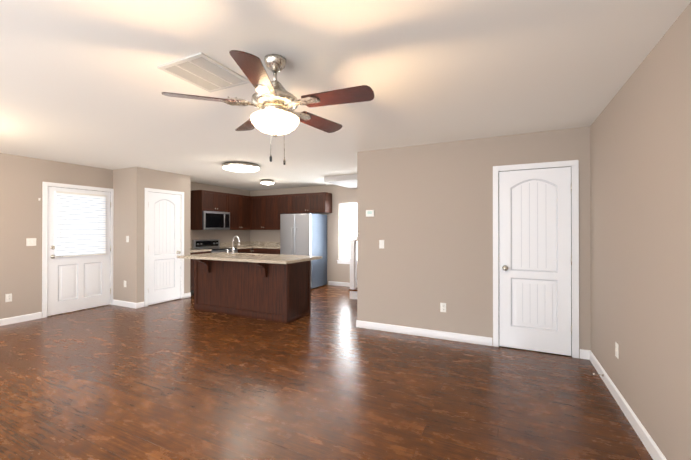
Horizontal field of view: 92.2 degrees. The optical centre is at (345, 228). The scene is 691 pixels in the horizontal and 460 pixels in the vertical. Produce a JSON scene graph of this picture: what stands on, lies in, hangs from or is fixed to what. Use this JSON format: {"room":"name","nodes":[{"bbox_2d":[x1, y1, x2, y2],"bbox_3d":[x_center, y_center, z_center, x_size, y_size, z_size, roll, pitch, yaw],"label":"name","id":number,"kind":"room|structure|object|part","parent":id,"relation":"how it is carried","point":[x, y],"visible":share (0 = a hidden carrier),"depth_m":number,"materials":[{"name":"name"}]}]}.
{"room":"living room","nodes":[
{"label":"living room","id":0,"kind":"room"},
{"bbox_2d":[0,153,249,318],"bbox_3d":[-4.646,0.158,5.282,0.120,2.440,9.120,0,0,26],"label":"wall","id":1,"kind":"structure","parent":0,"point":[22,178],"depth_m":4.96,"materials":[{"name":"paint"}]},
{"bbox_2d":[5,293,11,301],"bbox_3d":[-4.823,0.996,4.764,0.008,0.115,0.070,0,0,26],"label":"outlet","id":2,"kind":"object","parent":1,"relation":"attached to","point":[8,297],"visible":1,"depth_m":4.76,"materials":[{"name":"white plastic"}]},
{"bbox_2d":[0,312,41,325],"bbox_3d":[-5.590,1.323,3.175,0.014,0.095,4.273,0,0,26],"label":"baseboard","id":3,"kind":"structure","parent":1,"relation":"attached to","point":[18,319],"depth_m":4.87,"materials":[{"name":"white wood"}]},
{"bbox_2d":[26,238,35,245],"bbox_3d":[-4.713,0.207,4.992,0.010,0.115,0.116,0,0,26],"label":"light switch","id":4,"kind":"object","parent":1,"relation":"attached to","point":[30,241],"visible":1,"depth_m":4.99,"materials":[{"name":"white plastic"}]},
{"bbox_2d":[42,182,113,317],"bbox_3d":[-4.455,0.332,5.582,0.162,2.094,1.027,0,0,26],"label":"exterior door","id":5,"kind":"structure","parent":1,"relation":"in","point":[77,247],"depth_m":5.50,"materials":[{"name":"white wood"}]},
{"bbox_2d":[191,190,226,213],"bbox_3d":[-3.164,-0.620,7.801,0.349,0.465,0.770,0,0,26],"label":"upper cabinet","id":6,"kind":"object","parent":1,"relation":"attached to","point":[201,200],"depth_m":7.51,"materials":[{"name":"brown wood"}]},
{"bbox_2d":[202,211,229,229],"bbox_3d":[-3.119,-0.173,7.773,0.451,0.419,0.756,0,0,26],"label":"microwave","id":7,"kind":"object","parent":6,"relation":"attached to","point":[212,220],"visible":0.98,"depth_m":7.63,"materials":[{"name":"silver metal"}]},
{"bbox_2d":[220,241,249,244],"bbox_3d":[-3.191,0.409,8.120,0.020,0.100,2.496,0,0,26],"label":"backsplash","id":8,"kind":"structure","parent":1,"relation":"attached to","point":[247,242],"depth_m":8.76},
{"bbox_2d":[227,194,250,229],"bbox_3d":[-2.814,-0.405,8.478,0.388,0.890,0.871,0,0,26],"label":"upper cabinet","id":9,"kind":"object","parent":1,"relation":"attached to","point":[239,206],"depth_m":8.40,"materials":[{"name":"brown wood"}]},
{"bbox_2d":[113,167,142,302],"bbox_3d":[-3.885,0.160,5.924,0.690,2.440,0.100,0,0,26],"label":"wall","id":10,"kind":"structure","parent":0,"point":[128,213],"depth_m":5.83,"materials":[{"name":"paint"}]},
{"bbox_2d":[112,299,136,308],"bbox_3d":[-3.904,1.333,5.865,0.704,0.095,0.014,0,0,26],"label":"baseboard","id":11,"kind":"structure","parent":10,"relation":"attached to","point":[124,303],"depth_m":5.85,"materials":[{"name":"white wood"}]},
{"bbox_2d":[142,168,189,301],"bbox_3d":[-3.384,0.162,6.281,0.100,2.440,0.980,0,0,26],"label":"wall","id":12,"kind":"structure","parent":0,"point":[158,179],"depth_m":6.39,"materials":[{"name":"paint"}]},
{"bbox_2d":[137,302,143,307],"bbox_3d":[-3.562,1.332,5.779,0.014,0.095,0.128,0,0,26],"label":"baseboard","id":13,"kind":"structure","parent":12,"relation":"attached to","point":[140,304],"depth_m":5.77,"materials":[{"name":"white wood"}]},
{"bbox_2d":[144,188,183,306],"bbox_3d":[-3.381,0.334,6.213,0.165,2.094,0.789,0,0,26],"label":"pantry door","id":14,"kind":"structure","parent":12,"relation":"in","point":[164,248],"depth_m":6.18,"materials":[{"name":"white wood"}]},
{"bbox_2d":[184,292,190,297],"bbox_3d":[-3.151,1.335,6.626,0.014,0.095,0.148,0,0,26],"label":"baseboard","id":15,"kind":"structure","parent":12,"relation":"attached to","point":[187,295],"depth_m":6.62,"materials":[{"name":"white wood"}]},
{"bbox_2d":[250,185,356,284],"bbox_3d":[0.616,0.167,7.732,7.214,2.440,0.120,0,0,26],"label":"wall","id":16,"kind":"structure","parent":0,"point":[336,272],"depth_m":8.13,"materials":[{"name":"paint"}]},
{"bbox_2d":[251,195,278,229],"bbox_3d":[-2.040,-0.404,8.736,0.897,0.890,0.388,0,0,26],"label":"upper cabinet","id":17,"kind":"object","parent":16,"relation":"attached to","point":[256,212],"depth_m":8.59,"materials":[{"name":"brown wood"}]},
{"bbox_2d":[250,241,279,244],"bbox_3d":[-1.927,0.411,8.884,1.588,0.100,0.020,0,0,26],"label":"backsplash","id":18,"kind":"structure","parent":16,"relation":"attached to","point":[251,242],"depth_m":9.02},
{"bbox_2d":[279,194,290,229],"bbox_3d":[-1.491,-0.405,8.492,0.535,0.890,0.348,0,0,26],"label":"upper cabinet","id":19,"kind":"object","parent":16,"relation":"attached to","point":[284,199],"depth_m":8.33,"materials":[{"name":"brown wood"}]},
{"bbox_2d":[291,192,330,213],"bbox_3d":[-0.852,-0.611,8.184,1.000,0.480,0.348,0,0,26],"label":"upper cabinet","id":20,"kind":"object","parent":16,"relation":"attached to","point":[320,202],"depth_m":8.00,"materials":[{"name":"brown wood"}]},
{"bbox_2d":[328,281,349,286],"bbox_3d":[0.099,1.340,7.904,1.150,0.095,0.014,0,0,26],"label":"baseboard","id":21,"kind":"structure","parent":16,"relation":"attached to","point":[347,284],"depth_m":8.01,"materials":[{"name":"white wood"}]},
{"bbox_2d":[337,203,356,263],"bbox_3d":[0.237,0.121,7.883,0.940,1.464,0.120,0,0,26],"label":"window","id":22,"kind":"structure","parent":16,"relation":"in","point":[348,221],"depth_m":8.04,"materials":[{"name":"white"}]},
{"bbox_2d":[0,285,652,459],"bbox_3d":[-1.346,1.422,3.678,7.454,0.100,9.120,0,0,26],"label":"floor","id":23,"kind":"structure","parent":0,"point":[183,379],"depth_m":2.75,"materials":[{"name":"brown wood"}]},
{"bbox_2d":[190,249,211,294],"bbox_3d":[-3.334,0.940,7.123,0.629,0.890,0.579,0,0,26],"label":"base cabinet","id":24,"kind":"object","parent":23,"relation":"on","point":[204,251],"depth_m":6.82,"materials":[{"name":"brown wood"}]},
{"bbox_2d":[190,249,201,252],"bbox_3d":[-3.330,0.475,7.122,0.640,0.040,0.579,0,0,26],"label":"countertop","id":25,"kind":"structure","parent":24,"relation":"on","point":[191,250],"depth_m":6.93,"materials":[{"name":"beige stone"}]},
{"bbox_2d":[192,239,237,252],"bbox_3d":[-2.999,0.827,7.709,0.703,1.120,0.754,0,0,26],"label":"range","id":26,"kind":"object","parent":23,"relation":"on","point":[214,245],"visible":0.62,"depth_m":7.72,"materials":[{"name":"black metal"}]},
{"bbox_2d":[238,249,253,252],"bbox_3d":[-2.623,0.945,8.591,0.629,0.890,1.149,0,0,26],"label":"base cabinet","id":27,"kind":"object","parent":23,"relation":"on","point":[239,250],"depth_m":8.22,"materials":[{"name":"brown wood"}]},
{"bbox_2d":[220,245,253,248],"bbox_3d":[-2.618,0.480,8.591,0.640,0.040,1.149,0,0,26],"label":"countertop","id":28,"kind":"structure","parent":27,"relation":"on","point":[235,246],"depth_m":8.39,"materials":[{"name":"beige stone"}]},
{"bbox_2d":[194,260,310,322],"bbox_3d":[-1.606,0.934,5.442,1.948,0.890,0.869,0,0,26],"label":"kitchen island","id":29,"kind":"object","parent":23,"relation":"on","point":[273,287],"depth_m":5.16,"materials":[{"name":"brown wood"}]},
{"bbox_2d":[177,253,300,263],"bbox_3d":[-1.675,0.468,5.174,2.180,0.040,0.480,0,0,26],"label":"island countertop","id":30,"kind":"structure","parent":29,"relation":"on","point":[244,259],"depth_m":5.03,"materials":[{"name":"beige stone"}]},
{"bbox_2d":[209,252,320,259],"bbox_3d":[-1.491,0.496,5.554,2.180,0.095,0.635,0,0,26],"label":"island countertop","id":31,"kind":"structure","parent":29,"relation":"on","point":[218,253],"depth_m":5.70,"materials":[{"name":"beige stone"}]},
{"bbox_2d":[254,249,279,253],"bbox_3d":[-1.794,0.945,8.479,0.998,0.890,0.629,0,0,26],"label":"base cabinet","id":32,"kind":"object","parent":23,"relation":"on","point":[260,251],"depth_m":8.19,"materials":[{"name":"brown wood"}]},
{"bbox_2d":[254,245,279,248],"bbox_3d":[-1.783,0.480,8.469,0.968,0.040,0.640,0,0,26],"label":"countertop","id":33,"kind":"structure","parent":32,"relation":"on","point":[255,246],"depth_m":8.38,"materials":[{"name":"beige stone"}]},
{"bbox_2d":[280,213,326,288],"bbox_3d":[-1.001,0.519,7.941,0.820,1.738,0.853,0,0,26],"label":"fridge","id":34,"kind":"object","parent":23,"relation":"on","point":[303,234],"visible":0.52,"depth_m":7.66,"materials":[{"name":"silver metal"}]},
{"bbox_2d":[348,236,356,298],"bbox_3d":[0.707,0.475,6.829,0.895,1.817,1.145,0,0,26],"label":"staircase","id":35,"kind":"structure","parent":23,"relation":"on","point":[353,268],"depth_m":6.51,"materials":[{"name":"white wood"}]},
{"bbox_2d":[324,174,356,187],"bbox_3d":[0.500,-1.003,7.032,1.480,0.105,1.250,0,0,26],"label":"ceiling","id":36,"kind":"structure","parent":0,"point":[348,181],"depth_m":6.76,"materials":[{"name":"paint"}]},
{"bbox_2d":[0,0,690,190],"bbox_3d":[-1.346,-1.118,3.688,7.454,0.100,9.120,0,0,26],"label":"ceiling","id":37,"kind":"structure","parent":0,"point":[86,82],"depth_m":2.31,"materials":[{"name":"paint"}]},
{"bbox_2d":[157,52,250,92],"bbox_3d":[-0.969,-1.068,2.315,0.410,0.010,0.440,0,0,26],"label":"ceiling vent","id":38,"kind":"object","parent":37,"relation":"in","point":[201,70],"visible":1,"depth_m":2.28,"materials":[{"name":"metal"}]},
{"bbox_2d":[222,161,259,171],"bbox_3d":[-1.743,-1.012,5.568,0.620,0.096,0.620,0,0,26],"label":"light","id":39,"kind":"object","parent":37,"relation":"attached to","point":[236,166],"visible":1,"depth_m":5.38,"materials":[{"name":"white glass"}]},
{"bbox_3d":[-1.743,-0.985,5.568,0.589,0.042,0.589,0,0,26],"label":"lamp shade","id":40,"kind":"part","parent":39,"relation":"part of","materials":[{"name":"white glass"}]},
{"bbox_2d":[260,179,273,184],"bbox_3d":[-1.710,-1.006,7.286,0.300,0.096,0.300,0,0,26],"label":"light","id":41,"kind":"object","parent":37,"relation":"attached to","point":[267,181],"visible":1,"depth_m":7.18,"materials":[{"name":"white glass"}]},
{"bbox_3d":[-1.710,-0.979,7.286,0.285,0.042,0.285,0,0,26],"label":"lamp shade","id":42,"kind":"part","parent":41,"relation":"part of","materials":[{"name":"white glass"}]},
{"bbox_2d":[161,50,373,164],"bbox_3d":[-0.410,-0.734,2.121,1.218,0.680,1.231,0,0,26],"label":"fan","id":43,"kind":"object","parent":37,"relation":"hanging from","point":[275,102],"visible":1,"depth_m":2.01,"materials":[{"name":"brown wood"}]},
{"bbox_3d":[-0.447,-0.652,2.117,0.304,0.100,0.304,0,0,26],"label":"lamp shade","id":44,"kind":"part","parent":43,"relation":"part of","materials":[{"name":"white glass"}]},
{"bbox_2d":[357,126,590,357],"bbox_3d":[1.390,0.153,4.113,2.664,2.440,0.120,0,0,26],"label":"wall","id":45,"kind":"structure","parent":0,"point":[430,223],"depth_m":4.14,"materials":[{"name":"paint"}]},
{"bbox_2d":[366,210,373,216],"bbox_3d":[0.335,-0.205,4.544,0.120,0.090,0.024,0,0,26],"label":"thermostat","id":46,"kind":"object","parent":45,"relation":"attached to","point":[369,213],"visible":1,"depth_m":4.54,"materials":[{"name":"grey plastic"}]},
{"bbox_2d":[379,240,383,248],"bbox_3d":[0.487,0.215,4.477,0.070,0.115,0.010,0,0,26],"label":"light switch","id":47,"kind":"object","parent":45,"relation":"attached to","point":[381,243],"visible":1,"depth_m":4.47,"materials":[{"name":"white plastic"}]},
{"bbox_2d":[356,320,491,345],"bbox_3d":[0.931,1.327,4.256,1.737,0.095,0.014,0,0,26],"label":"baseboard","id":48,"kind":"structure","parent":45,"relation":"attached to","point":[473,339],"depth_m":4.20,"materials":[{"name":"white wood"}]},
{"bbox_2d":[440,303,445,311],"bbox_3d":[1.212,0.984,4.124,0.070,0.115,0.008,0,0,26],"label":"electrical outlet","id":49,"kind":"object","parent":45,"relation":"attached to","point":[442,307],"visible":1,"depth_m":4.12,"materials":[{"name":"white plastic"}]},
{"bbox_2d":[493,160,578,357],"bbox_3d":[2.103,0.325,3.719,0.829,2.094,0.165,0,0,26],"label":"closet door","id":50,"kind":"structure","parent":45,"relation":"in","point":[535,257],"depth_m":3.69,"materials":[{"name":"white wood"}]},
{"bbox_2d":[580,349,590,359],"bbox_3d":[2.516,1.324,3.488,0.097,0.095,0.014,0,0,26],"label":"baseboard","id":51,"kind":"structure","parent":45,"relation":"attached to","point":[584,354],"depth_m":3.49,"materials":[{"name":"white wood"}]},
{"bbox_2d":[590,2,690,459],"bbox_3d":[1.954,0.146,2.084,0.120,2.440,9.120,0,0,26],"label":"wall","id":52,"kind":"structure","parent":0,"point":[640,178],"depth_m":2.04,"materials":[{"name":"paint"}]},
{"bbox_2d":[615,342,618,358],"bbox_3d":[2.153,0.968,2.640,0.008,0.115,0.070,0,0,26],"label":"outlet","id":53,"kind":"object","parent":52,"relation":"attached to","point":[616,349],"visible":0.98,"depth_m":2.63,"materials":[{"name":"white plastic"}]},
{"bbox_2d":[590,351,666,459],"bbox_3d":[1.257,1.313,0.795,0.014,0.095,5.960,0,0,26],"label":"baseboard","id":54,"kind":"structure","parent":52,"relation":"attached to","point":[651,446],"depth_m":2.33,"materials":[{"name":"white wood"}]}
]}

